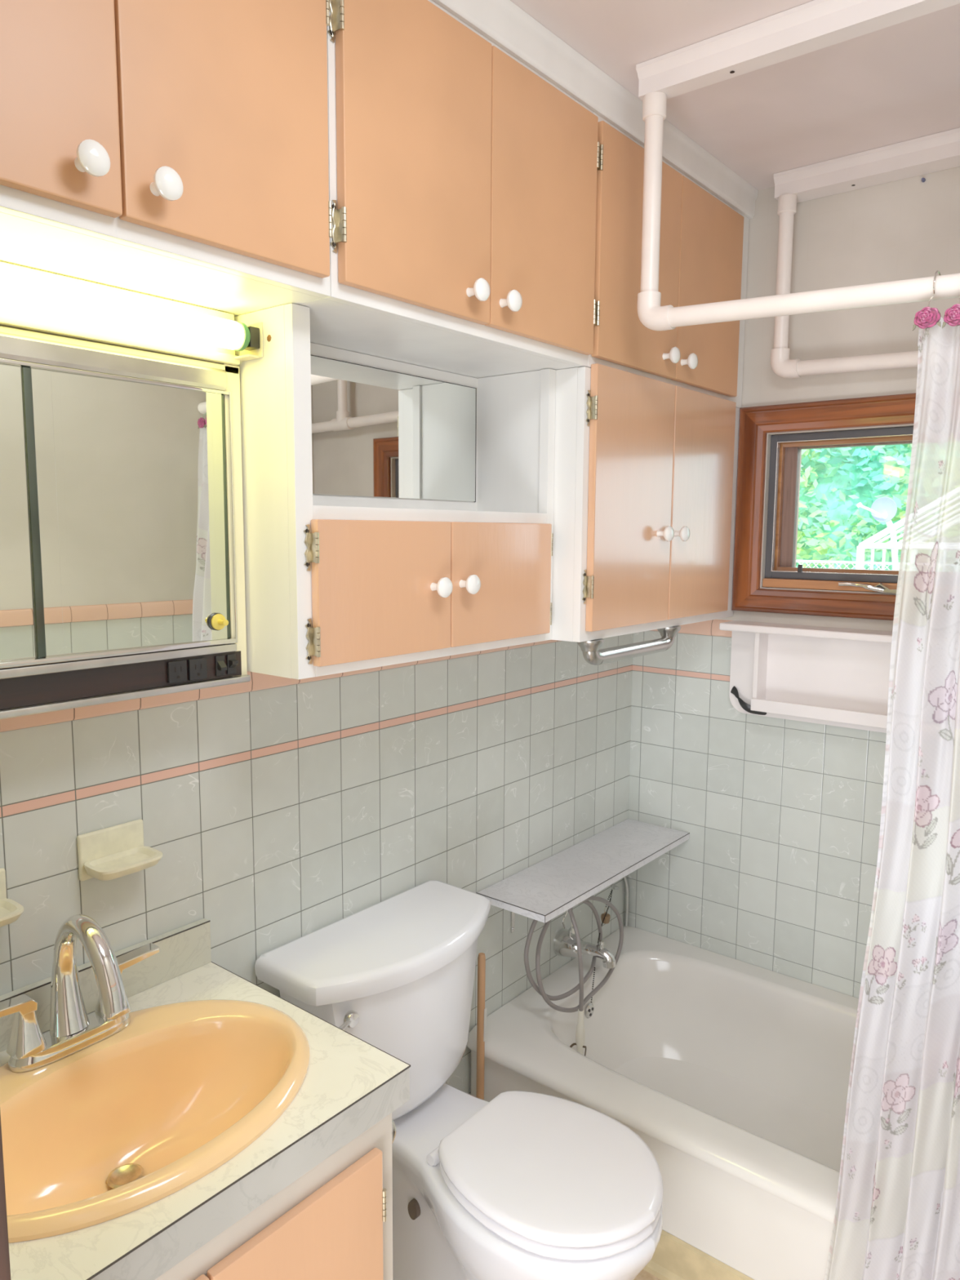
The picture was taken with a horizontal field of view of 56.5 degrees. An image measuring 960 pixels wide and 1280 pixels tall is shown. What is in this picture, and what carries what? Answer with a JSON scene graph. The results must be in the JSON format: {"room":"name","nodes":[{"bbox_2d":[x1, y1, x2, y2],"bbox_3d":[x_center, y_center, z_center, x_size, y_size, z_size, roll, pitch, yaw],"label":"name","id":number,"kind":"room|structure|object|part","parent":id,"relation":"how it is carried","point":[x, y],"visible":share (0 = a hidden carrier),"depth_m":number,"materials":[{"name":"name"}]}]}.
{"room":"bathroom","nodes":[
{"label":"bathroom","id":0,"kind":"room"},
{"bbox_2d":[0,633,633,1094],"bbox_3d":[-0.237,0.108,1.918,0.120,2.450,2.340,6,9,39],"label":"wall","id":1,"kind":"structure","parent":0,"point":[276,816],"depth_m":1.76,"materials":[{"name":"tile"}]},
{"bbox_2d":[0,867,23,927],"bbox_3d":[-0.692,0.371,1.227,0.076,0.073,0.108,6,9,39],"label":"soap dish","id":2,"kind":"object","parent":1,"relation":"attached to","point":[11,910],"visible":1,"depth_m":1.26,"materials":[{"name":"beige ceramic"}]},
{"bbox_3d":[-0.719,0.368,1.248,0.009,0.073,0.108,6,9,39],"label":"plate","id":3,"kind":"part","parent":2,"relation":"part of","materials":[{"name":"beige ceramic"}]},
{"bbox_2d":[0,898,23,927],"bbox_3d":[-0.691,0.391,1.228,0.071,0.026,0.108,6,9,39],"label":"tray","id":4,"kind":"object","parent":2,"relation":"on","point":[11,910],"depth_m":1.25,"materials":[{"name":"beige ceramic"}]},
{"bbox_2d":[0,918,211,1052],"bbox_3d":[-0.667,0.552,1.329,0.018,0.076,0.605,6,9,39],"label":"backsplash","id":5,"kind":"structure","parent":1,"relation":"attached to","point":[180,953],"depth_m":1.46,"materials":[{"name":"beige laminate"}]},
{"bbox_2d":[76,818,162,880],"bbox_3d":[-0.556,0.334,1.392,0.076,0.073,0.108,6,9,39],"label":"soap dish","id":6,"kind":"object","parent":1,"relation":"attached to","point":[118,851],"visible":1,"depth_m":1.40,"materials":[{"name":"beige ceramic"}]},
{"bbox_2d":[84,846,162,880],"bbox_3d":[-0.554,0.353,1.392,0.071,0.026,0.108,6,9,39],"label":"tray","id":7,"kind":"object","parent":6,"relation":"on","point":[109,863],"depth_m":1.39,"materials":[{"name":"beige ceramic"}]},
{"bbox_2d":[0,325,250,719],"bbox_3d":[-0.607,-0.155,1.209,0.145,0.496,0.622,6,9,39],"label":"medicine cabinet","id":8,"kind":"object","parent":1,"relation":"attached to","point":[122,571],"visible":1,"depth_m":1.25,"materials":[{"name":"silver metal"}]},
{"bbox_3d":[-0.666,-0.153,1.081,0.005,0.377,0.306,6,9,40],"label":"mirror door","id":9,"kind":"part","parent":8,"relation":"part of","materials":[{"name":"silver metal"}]},
{"bbox_3d":[-0.584,-0.372,1.145,0.028,0.031,0.589,6,9,39],"label":"rail","id":10,"kind":"part","parent":8,"relation":"part of","materials":[{"name":"silver metal"}]},
{"bbox_3d":[-0.584,0.038,1.200,0.026,0.013,0.598,6,9,39],"label":"rail","id":11,"kind":"part","parent":8,"relation":"part of","materials":[{"name":"silver metal"}]},
{"bbox_3d":[-0.576,0.088,1.213,0.030,0.011,0.620,6,9,39],"label":"trim","id":12,"kind":"part","parent":8,"relation":"part of","materials":[{"name":"silver metal"}]},
{"bbox_3d":[-0.491,-0.177,1.284,0.005,0.377,0.283,6,9,40],"label":"mirror door","id":13,"kind":"part","parent":8,"relation":"part of","materials":[{"name":"silver metal"}]},
{"bbox_2d":[167,659,186,684],"bbox_3d":[-0.455,0.048,1.343,0.006,0.033,0.031,6,9,39],"label":"outlet","id":14,"kind":"object","parent":8,"relation":"attached to","point":[176,668],"depth_m":1.34,"materials":[{"name":"black plastic"}]},
{"bbox_2d":[187,657,207,680],"bbox_3d":[-0.433,0.045,1.370,0.006,0.033,0.031,6,9,39],"label":"outlet","id":15,"kind":"object","parent":8,"relation":"attached to","point":[197,666],"depth_m":1.37,"materials":[{"name":"black plastic"}]},
{"bbox_3d":[-0.402,-0.028,1.386,0.026,0.028,0.028,6,9,39],"label":"knob","id":16,"kind":"part","parent":8,"relation":"part of","materials":[{"name":"yellow plastic"}]},
{"bbox_2d":[214,655,226,675],"bbox_3d":[-0.405,0.041,1.400,0.013,0.032,0.016,6,9,39],"label":"switch","id":17,"kind":"object","parent":8,"relation":"attached to","point":[220,661],"depth_m":1.40,"materials":[{"name":"black plastic"}]},
{"bbox_2d":[226,653,238,674],"bbox_3d":[-0.392,0.039,1.416,0.013,0.032,0.016,6,9,39],"label":"switch","id":18,"kind":"object","parent":8,"relation":"attached to","point":[232,660],"depth_m":1.42,"materials":[{"name":"black plastic"}]},
{"bbox_2d":[0,261,262,365],"bbox_3d":[-0.591,-0.440,1.167,0.174,0.077,0.625,6,9,39],"label":"tube light","id":19,"kind":"object","parent":1,"relation":"attached to","point":[32,300],"visible":0.95,"depth_m":1.20,"materials":[{"name":"glowing white light tube"},{"name":"green plastic"},{"name":"cream enamel"}]},
{"bbox_2d":[234,322,262,361],"bbox_3d":[-0.357,-0.457,1.366,0.054,0.052,0.021,6,9,39],"label":"socket","id":20,"kind":"object","parent":19,"relation":"attached to","point":[251,346],"depth_m":1.35,"materials":[{"name":"black plastic"}]},
{"bbox_2d":[0,0,332,316],"bbox_3d":[-0.513,-0.746,1.074,0.363,0.552,0.644,6,9,39],"label":"upper cabinet","id":21,"kind":"object","parent":1,"relation":"attached to","point":[175,150],"visible":1,"depth_m":1.07,"materials":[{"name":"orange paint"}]},
{"bbox_3d":[-0.506,-0.690,0.872,0.017,0.447,0.306,6,9,39],"label":"door","id":22,"kind":"part","parent":21,"relation":"part of","materials":[{"name":"pink paint"}]},
{"bbox_3d":[-0.419,-0.515,0.959,0.036,0.036,0.036,6,9,39],"label":"knob","id":23,"kind":"part","parent":21,"relation":"part of","materials":[{"name":"white ceramic"}]},
{"bbox_3d":[-0.363,-0.523,1.028,0.036,0.036,0.036,6,9,39],"label":"knob","id":24,"kind":"part","parent":21,"relation":"part of","materials":[{"name":"white ceramic"}]},
{"bbox_3d":[-0.311,-0.717,1.111,0.017,0.447,0.306,6,9,39],"label":"door","id":25,"kind":"part","parent":21,"relation":"part of","materials":[{"name":"pink paint"}]},
{"bbox_2d":[0,640,559,732],"bbox_3d":[-0.198,0.040,1.853,0.009,0.044,2.098,6,9,39],"label":"trim","id":26,"kind":"structure","parent":1,"relation":"attached to","point":[258,681],"depth_m":1.49,"materials":[{"name":"pink tile"}]},
{"bbox_2d":[234,302,555,679],"bbox_3d":[-0.134,-0.255,1.667,0.293,0.560,0.689,6,9,39],"label":"upper cabinet","id":27,"kind":"object","parent":1,"relation":"attached to","point":[334,584],"visible":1,"depth_m":1.50,"materials":[{"name":"white paint"}]},
{"bbox_3d":[-0.157,-0.085,1.497,0.017,0.228,0.312,6,9,39],"label":"door","id":28,"kind":"part","parent":27,"relation":"part of","materials":[{"name":"pink paint"}]},
{"bbox_2d":[310,354,476,502],"bbox_3d":[-0.209,-0.398,1.716,0.003,0.246,0.634,6,9,39],"label":"wall mirror","id":29,"kind":"object","parent":27,"relation":"attached to","point":[376,432],"visible":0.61,"depth_m":1.75,"materials":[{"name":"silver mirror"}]},
{"bbox_3d":[-0.068,-0.092,1.563,0.036,0.036,0.036,6,9,39],"label":"knob","id":30,"kind":"part","parent":27,"relation":"part of","materials":[{"name":"white ceramic"}]},
{"bbox_3d":[-0.019,-0.101,1.623,0.036,0.036,0.036,6,9,39],"label":"knob","id":31,"kind":"part","parent":27,"relation":"part of","materials":[{"name":"white ceramic"}]},
{"bbox_3d":[0.042,-0.114,1.741,0.017,0.228,0.315,6,9,39],"label":"door","id":32,"kind":"part","parent":27,"relation":"part of","materials":[{"name":"pink paint"}]},
{"bbox_2d":[298,0,599,378],"bbox_3d":[-0.093,-0.806,1.589,0.363,0.552,0.691,6,9,39],"label":"upper cabinet","id":33,"kind":"object","parent":1,"relation":"attached to","point":[463,179],"visible":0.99,"depth_m":1.45,"materials":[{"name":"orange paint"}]},
{"bbox_3d":[-0.092,-0.749,1.379,0.017,0.447,0.332,6,9,39],"label":"door","id":34,"kind":"part","parent":33,"relation":"part of","materials":[{"name":"pink paint"}]},
{"bbox_3d":[-0.004,-0.575,1.469,0.036,0.036,0.036,6,9,39],"label":"knob","id":35,"kind":"part","parent":33,"relation":"part of","materials":[{"name":"white ceramic"}]},
{"bbox_3d":[0.052,-0.583,1.537,0.036,0.036,0.036,6,9,39],"label":"knob","id":36,"kind":"part","parent":33,"relation":"part of","materials":[{"name":"white ceramic"}]},
{"bbox_3d":[0.118,-0.779,1.637,0.017,0.447,0.330,6,9,39],"label":"door","id":37,"kind":"part","parent":33,"relation":"part of","materials":[{"name":"pink paint"}]},
{"bbox_2d":[475,818,689,933],"bbox_3d":[0.301,0.665,2.399,0.204,0.154,0.737,6,9,39],"label":"board","id":38,"kind":"object","parent":1,"relation":"attached to","point":[544,891],"visible":0.98,"depth_m":2.32,"materials":[{"name":"grey laminate"}]},
{"bbox_3d":[0.086,0.695,2.295,0.004,0.118,0.014,6,9,39],"label":"bracket plate","id":39,"kind":"part","parent":38,"relation":"part of","materials":[{"name":"silver metal"}]},
{"bbox_2d":[562,910,576,933],"bbox_3d":[0.243,0.699,2.325,0.033,0.166,0.094,4,8,25],"label":"hook","id":40,"kind":"object","parent":38,"relation":"attached to","point":[566,913],"visible":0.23,"depth_m":2.30,"materials":[{"name":"silver metal"}]},
{"bbox_2d":[553,926,615,968],"bbox_3d":[0.290,0.837,2.439,0.166,0.100,0.076,6,9,39],"label":"tub faucet","id":41,"kind":"object","parent":1,"relation":"attached to","point":[565,941],"visible":0.91,"depth_m":2.44,"materials":[{"name":"silver metal"}]},
{"bbox_3d":[0.252,0.803,2.461,0.012,0.039,0.029,-2,7,-19],"label":"lever","id":42,"kind":"part","parent":41,"relation":"part of","materials":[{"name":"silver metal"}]},
{"bbox_3d":[0.316,0.854,2.430,0.114,0.052,0.035,4,8,30],"label":"spout","id":43,"kind":"part","parent":41,"relation":"part of","materials":[{"name":"silver metal"}]},
{"bbox_2d":[597,884,619,942],"bbox_3d":[0.354,0.790,2.567,0.041,0.101,0.272,3,7,21],"label":"plug","id":44,"kind":"object","parent":1,"relation":"hanging from","point":[605,917],"visible":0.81,"depth_m":2.62,"materials":[{"name":"silver metal"}]},
{"bbox_3d":[0.353,0.782,2.543,0.018,0.067,0.228,2,7,17],"label":"chain","id":45,"kind":"part","parent":44,"relation":"part of","materials":[{"name":"silver metal"}]},
{"bbox_2d":[622,875,629,925],"bbox_3d":[0.443,0.795,2.744,0.043,0.178,0.015,-5,9,-39],"label":"pipe","id":46,"kind":"object","parent":1,"relation":"attached to","point":[624,878],"visible":0.74,"depth_m":2.75,"materials":[{"name":"silver metal"}]},
{"bbox_2d":[551,363,739,642],"bbox_3d":[0.356,-0.322,2.212,0.363,0.568,0.780,6,9,39],"label":"upper cabinet","id":47,"kind":"object","parent":1,"relation":"attached to","point":[646,468],"visible":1,"depth_m":1.98,"materials":[{"name":"white paint"}]},
{"bbox_2d":[576,625,680,665],"bbox_3d":[0.352,0.012,2.075,0.060,0.060,0.424,6,9,39],"label":"grab bar","id":48,"kind":"object","parent":47,"relation":"attached to","point":[592,654],"visible":0.88,"depth_m":2.03,"materials":[{"name":"silver metal"}]},
{"bbox_3d":[0.336,-0.304,1.970,0.017,0.546,0.342,6,9,39],"label":"door","id":49,"kind":"part","parent":47,"relation":"part of","materials":[{"name":"pink paint"}]},
{"bbox_3d":[0.424,-0.244,2.044,0.036,0.036,0.036,6,9,39],"label":"knob","id":50,"kind":"part","parent":47,"relation":"part of","materials":[{"name":"white ceramic"}]},
{"bbox_3d":[0.475,-0.251,2.107,0.036,0.036,0.036,6,9,39],"label":"knob","id":51,"kind":"part","parent":47,"relation":"part of","materials":[{"name":"white ceramic"}]},
{"bbox_3d":[0.553,-0.335,2.236,0.017,0.546,0.340,6,9,39],"label":"door","id":52,"kind":"part","parent":47,"relation":"part of","materials":[{"name":"pink paint"}]},
{"bbox_2d":[586,111,749,408],"bbox_3d":[0.362,-0.871,2.147,0.363,0.552,0.774,6,9,39],"label":"upper cabinet","id":53,"kind":"object","parent":1,"relation":"attached to","point":[704,240],"visible":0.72,"depth_m":2.00,"materials":[{"name":"white paint"}]},
{"bbox_3d":[0.340,-0.810,1.908,0.017,0.447,0.342,6,9,39],"label":"door","id":54,"kind":"part","parent":53,"relation":"part of","materials":[{"name":"pink paint"}]},
{"bbox_3d":[0.428,-0.636,1.998,0.036,0.036,0.036,6,9,39],"label":"knob","id":55,"kind":"part","parent":53,"relation":"part of","materials":[{"name":"white ceramic"}]},
{"bbox_3d":[0.484,-0.644,2.067,0.036,0.036,0.036,6,9,39],"label":"knob","id":56,"kind":"part","parent":53,"relation":"part of","materials":[{"name":"white ceramic"}]},
{"bbox_3d":[0.557,-0.841,2.175,0.017,0.447,0.344,6,9,39],"label":"door","id":57,"kind":"part","parent":53,"relation":"part of","materials":[{"name":"pink paint"}]},
{"bbox_2d":[633,1269,660,1279],"bbox_3d":[0.396,1.401,1.553,1.770,0.060,2.340,6,9,39],"label":"floor","id":58,"kind":"structure","parent":0,"point":[642,1275],"depth_m":1.87,"materials":[{"name":"beige tile"}]},
{"bbox_2d":[155,1112,392,1279],"bbox_3d":[-0.477,1.032,1.221,0.524,0.742,0.591,6,9,39],"label":"vanity cabinet","id":59,"kind":"object","parent":58,"relation":"on","point":[334,1221],"visible":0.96,"depth_m":1.17,"materials":[{"name":"paint"}]},
{"bbox_3d":[-0.404,1.040,0.964,0.015,0.589,0.273,6,9,39],"label":"door","id":60,"kind":"part","parent":59,"relation":"part of","materials":[{"name":"pink paint"}]},
{"bbox_2d":[0,918,410,1279],"bbox_3d":[-0.481,0.597,1.183,0.495,0.129,0.606,6,9,39],"label":"countertop","id":61,"kind":"structure","parent":59,"relation":"on","point":[350,1084],"depth_m":1.16,"materials":[{"name":"beige laminate"}]},
{"bbox_2d":[0,914,159,1072],"bbox_3d":[-0.543,0.482,1.238,0.165,0.203,0.270,6,9,39],"label":"sink faucet","id":62,"kind":"object","parent":61,"relation":"on","point":[72,1029],"visible":1,"depth_m":1.24,"materials":[{"name":"silver metal"}]},
{"bbox_3d":[-0.644,0.501,1.202,0.024,0.022,0.085,6,9,39],"label":"lever","id":63,"kind":"part","parent":62,"relation":"part of","materials":[{"name":"silver metal"}]},
{"bbox_3d":[-0.625,0.530,1.228,0.045,0.069,0.045,6,9,39],"label":"handle","id":64,"kind":"part","parent":62,"relation":"part of","materials":[{"name":"silver metal"}]},
{"bbox_3d":[-0.586,0.568,1.282,0.056,0.021,0.172,6,9,39],"label":"plate","id":65,"kind":"part","parent":62,"relation":"part of","materials":[{"name":"silver metal"}]},
{"bbox_3d":[-0.543,0.474,1.236,0.165,0.186,0.055,6,9,39],"label":"spout","id":66,"kind":"part","parent":62,"relation":"part of","materials":[{"name":"silver metal"}]},
{"bbox_3d":[-0.546,0.518,1.326,0.045,0.069,0.045,6,9,39],"label":"handle","id":67,"kind":"part","parent":62,"relation":"part of","materials":[{"name":"silver metal"}]},
{"bbox_3d":[-0.527,0.484,1.345,0.024,0.022,0.085,6,9,39],"label":"lever","id":68,"kind":"part","parent":62,"relation":"part of","materials":[{"name":"silver metal"}]},
{"bbox_2d":[0,999,309,1242],"bbox_3d":[-0.468,0.670,1.188,0.401,0.157,0.525,6,9,39],"label":"sink basin","id":69,"kind":"object","parent":61,"relation":"in","point":[114,1126],"visible":0.91,"depth_m":1.26,"materials":[{"name":"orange ceramic"}]},
{"bbox_3d":[-0.229,1.015,1.177,0.015,0.589,0.275,6,9,39],"label":"door","id":70,"kind":"part","parent":59,"relation":"part of","materials":[{"name":"pink paint"}]},
{"bbox_2d":[391,1119,396,1143],"bbox_3d":[-0.140,0.734,1.312,0.040,0.085,0.026,6,9,39],"label":"paper holder","id":71,"kind":"object","parent":59,"relation":"attached to","point":[393,1126],"visible":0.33,"depth_m":1.31,"materials":[{"name":"silver metal"}]},
{"bbox_2d":[254,880,663,1279],"bbox_3d":[0.001,0.969,1.662,0.701,0.766,0.510,6,9,39],"label":"toilet","id":72,"kind":"object","parent":58,"relation":"on","point":[514,1184],"visible":0.88,"depth_m":1.62,"materials":[{"name":"white ceramic"}]},
{"bbox_3d":[-0.246,0.675,1.545,0.014,0.016,0.071,5,8,35],"label":"lever","id":73,"kind":"part","parent":72,"relation":"part of","materials":[{"name":"silver metal"}]},
{"bbox_3d":[-0.227,0.670,1.578,0.015,0.029,0.029,6,9,39],"label":"flush handle","id":74,"kind":"part","parent":72,"relation":"part of","materials":[{"name":"silver metal"}]},
{"bbox_3d":[-0.168,0.592,1.764,0.250,0.044,0.499,6,9,39],"label":"tank lid","id":75,"kind":"part","parent":72,"relation":"part of","materials":[{"name":"white ceramic"}]},
{"bbox_3d":[-0.172,0.762,1.786,0.208,0.301,0.426,6,9,39],"label":"tank","id":76,"kind":"part","parent":72,"relation":"part of","materials":[{"name":"white ceramic"}]},
{"bbox_3d":[0.034,1.150,1.683,0.645,0.402,0.351,6,9,39],"label":"bowl","id":77,"kind":"part","parent":72,"relation":"part of","materials":[{"name":"white ceramic"}]},
{"bbox_3d":[0.134,0.949,1.578,0.382,0.019,0.329,6,9,39],"label":"seat","id":78,"kind":"part","parent":72,"relation":"part of","materials":[{"name":"white plastic"}]},
{"bbox_3d":[0.135,0.923,1.574,0.386,0.022,0.335,6,9,39],"label":"lid","id":79,"kind":"part","parent":72,"relation":"part of","materials":[{"name":"white plastic"}]},
{"bbox_2d":[475,952,486,1099],"bbox_3d":[0.001,1.014,2.113,0.026,0.564,0.031,6,9,39],"label":"handle","id":80,"kind":"object","parent":58,"relation":"on","point":[481,1010],"visible":0.75,"depth_m":2.10,"materials":[{"name":"brown wood"}]},
{"bbox_2d":[466,925,858,1279],"bbox_3d":[0.795,1.148,2.017,1.527,0.335,0.792,6,9,39],"label":"bathtub","id":81,"kind":"object","parent":58,"relation":"on","point":[734,1074],"visible":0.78,"depth_m":2.28,"materials":[{"name":"white ceramic"}]},
{"bbox_2d":[524,895,623,1055],"bbox_3d":[0.262,0.861,2.341,0.099,0.424,0.436,5,8,33],"label":"shower","id":82,"kind":"object","parent":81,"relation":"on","point":[580,1033],"visible":0.8,"depth_m":2.27,"materials":[{"name":"silver metal"}]},
{"bbox_2d":[585,967,595,1018],"bbox_3d":[0.299,0.950,2.402,0.014,0.145,0.040,6,9,39],"label":"plate","id":83,"kind":"object","parent":81,"relation":"attached to","point":[589,1009],"visible":0.88,"depth_m":2.40,"materials":[{"name":"silver metal"}]},
{"bbox_3d":[0.297,1.001,2.410,0.008,0.040,0.040,6,9,39],"label":"plate","id":84,"kind":"part","parent":83,"relation":"part of","materials":[{"name":"silver metal"}]},
{"bbox_3d":[0.304,0.927,2.400,0.012,0.099,0.004,-3,8,-24],"label":"chain","id":85,"kind":"part","parent":83,"relation":"part of","materials":[{"name":"silver metal"}]},
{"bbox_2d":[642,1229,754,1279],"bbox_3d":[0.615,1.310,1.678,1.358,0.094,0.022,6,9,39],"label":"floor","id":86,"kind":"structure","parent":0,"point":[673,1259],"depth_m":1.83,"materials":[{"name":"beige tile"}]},
{"bbox_2d":[510,0,959,190],"bbox_3d":[0.413,-1.071,1.251,1.770,0.060,2.340,6,9,39],"label":"ceiling","id":87,"kind":"structure","parent":0,"point":[899,82],"depth_m":1.76,"materials":[{"name":"paint"}]},
{"bbox_2d":[635,0,959,330],"bbox_3d":[0.753,-0.788,1.399,1.135,0.530,0.055,6,9,39],"label":"rail","id":88,"kind":"object","parent":87,"relation":"hanging from","point":[815,24],"visible":1,"depth_m":1.59,"materials":[{"name":"beige paint"}]},
{"bbox_3d":[0.776,-0.563,1.413,1.081,0.080,0.036,6,9,39],"label":"rod","id":89,"kind":"part","parent":88,"relation":"part of","materials":[{"name":"white plastic"}]},
{"bbox_2d":[824,316,959,1279],"bbox_3d":[0.872,0.410,1.345,0.624,1.843,0.128,6,9,39],"label":"shower curtain","id":90,"kind":"object","parent":88,"relation":"hanging from","point":[897,1215],"visible":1,"depth_m":1.47,"materials":[{"name":"white fabric"}]},
{"bbox_2d":[912,270,941,330],"bbox_3d":[0.727,-0.544,1.432,0.041,0.099,0.085,6,9,39],"label":"curtain hook","id":91,"kind":"object","parent":88,"relation":"hanging from","point":[928,317],"visible":0.92,"depth_m":1.41,"materials":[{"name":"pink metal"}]},
{"bbox_2d":[942,297,959,328],"bbox_3d":[0.760,-0.539,1.405,0.041,0.100,0.085,6,9,39],"label":"curtain hook","id":92,"kind":"object","parent":88,"relation":"hanging from","point":[952,315],"visible":1,"depth_m":1.38,"materials":[{"name":"pink plastic"}]},
{"bbox_2d":[770,127,959,378],"bbox_3d":[1.188,-0.855,1.924,1.126,0.519,0.080,6,9,39],"label":"rail","id":93,"kind":"object","parent":87,"relation":"hanging from","point":[940,151],"visible":1,"depth_m":2.14,"materials":[{"name":"beige paint"}]},
{"bbox_3d":[1.200,-0.626,1.923,1.068,0.065,0.036,6,9,39],"label":"rod","id":94,"kind":"part","parent":93,"relation":"part of","materials":[{"name":"white plastic"}]},
{"bbox_2d":[626,166,959,998],"bbox_3d":[1.097,0.076,2.252,1.530,2.450,0.140,6,9,39],"label":"wall","id":95,"kind":"structure","parent":0,"point":[776,868],"depth_m":2.39,"materials":[{"name":"tile"}]},
{"bbox_2d":[432,0,758,218],"bbox_3d":[0.054,-1.041,1.521,0.020,0.068,2.098,6,9,39],"label":"trim","id":96,"kind":"structure","parent":95,"relation":"attached to","point":[504,23],"depth_m":1.70,"materials":[{"name":"white paint"}]},
{"bbox_2d":[651,619,732,637],"bbox_3d":[1.050,0.008,2.185,1.510,0.044,0.009,6,9,39],"label":"trim","id":97,"kind":"structure","parent":95,"relation":"attached to","point":[711,628],"depth_m":2.51,"materials":[{"name":"pink tile"}]},
{"bbox_2d":[719,620,892,733],"bbox_3d":[1.007,0.111,2.163,0.874,0.253,0.098,6,9,39],"label":"wall shelf","id":98,"kind":"object","parent":95,"relation":"attached to","point":[837,677],"visible":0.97,"depth_m":2.31,"materials":[{"name":"beige paint"}]},
{"bbox_3d":[0.726,0.166,2.428,0.103,0.070,0.028,6,9,39],"label":"iron handle","id":99,"kind":"part","parent":98,"relation":"part of","materials":[{"name":"black plastic"}]},
{"bbox_3d":[0.986,0.198,2.148,0.691,0.032,0.009,6,9,39],"label":"rail","id":100,"kind":"part","parent":98,"relation":"part of","materials":[{"name":"beige paint"}]},
{"bbox_2d":[731,392,915,620],"bbox_3d":[1.077,-0.322,2.206,0.865,0.542,0.162,6,9,39],"label":"window","id":101,"kind":"structure","parent":95,"relation":"in","point":[781,571],"depth_m":2.35,"materials":[{"name":"red wood"}]},
{"bbox_3d":[1.055,-0.328,2.179,0.717,0.378,0.012,6,9,39],"label":"screen frame","id":102,"kind":"part","parent":101,"relation":"part of","materials":[{"name":"rubber"}]},
{"bbox_3d":[1.093,-0.326,2.226,0.710,0.393,0.032,6,9,39],"label":"sash","id":103,"kind":"part","parent":101,"relation":"part of","materials":[{"name":"clear glass"}]},
{"bbox_3d":[0.973,-0.131,2.229,0.149,0.024,0.020,5,8,34],"label":"crank handle","id":104,"kind":"part","parent":101,"relation":"part of","materials":[{"name":"silver metal"}]},
{"bbox_3d":[-0.301,0.276,0.539,1.530,2.450,0.100,6,9,39],"label":"wall","id":105,"kind":"structure","parent":0,"visible":0},
{"bbox_2d":[0,1111,10,1279],"bbox_3d":[-0.093,0.473,0.383,0.839,2.060,0.117,6,9,39],"label":"door","id":106,"kind":"structure","parent":105,"relation":"in","point":[5,1269],"depth_m":0.66,"materials":[{"name":"brown wood"}]},
{"label":"outside","id":107,"kind":"structure","parent":0,"visible":0},
{"bbox_3d":[2.714,0.722,10.377,22.000,0.020,13.400,6,9,39],"label":"ground","id":108,"kind":"structure","parent":107,"visible":0},
{"bbox_2d":[795,560,899,570],"bbox_3d":[2.656,0.263,6.872,6.917,1.740,0.035,6,9,39],"label":"wire fence","id":109,"kind":"object","parent":108,"relation":"on","point":[814,562],"visible":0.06,"depth_m":6.72,"materials":[{"name":"white metal"}]},
{"bbox_2d":[795,444,911,570],"bbox_3d":[2.820,-1.387,7.512,8.000,4.862,1.309,6,9,39],"label":"outdoor view","id":110,"kind":"object","parent":108,"relation":"on","point":[831,526],"visible":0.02,"depth_m":7.44,"materials":[{"name":"green plant"}]},
{"bbox_2d":[856,497,898,570],"bbox_3d":[2.815,0.077,6.429,0.316,2.188,0.082,2,7,15],"label":"satellite dish","id":111,"kind":"object","parent":108,"relation":"on","point":[883,509],"visible":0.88,"depth_m":6.30,"materials":[{"name":"grey paint"}]},
{"bbox_3d":[2.760,-0.911,6.297,0.202,0.120,0.039,3,7,19],"label":"receiver arm","id":112,"kind":"part","parent":111,"relation":"part of"},
{"bbox_2d":[855,517,904,570],"bbox_3d":[3.140,0.159,5.169,1.569,2.366,1.238,6,9,39],"label":"railing","id":113,"kind":"object","parent":108,"relation":"on","point":[868,544],"visible":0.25,"depth_m":5.07,"materials":[{"name":"white wood"}]}
]}

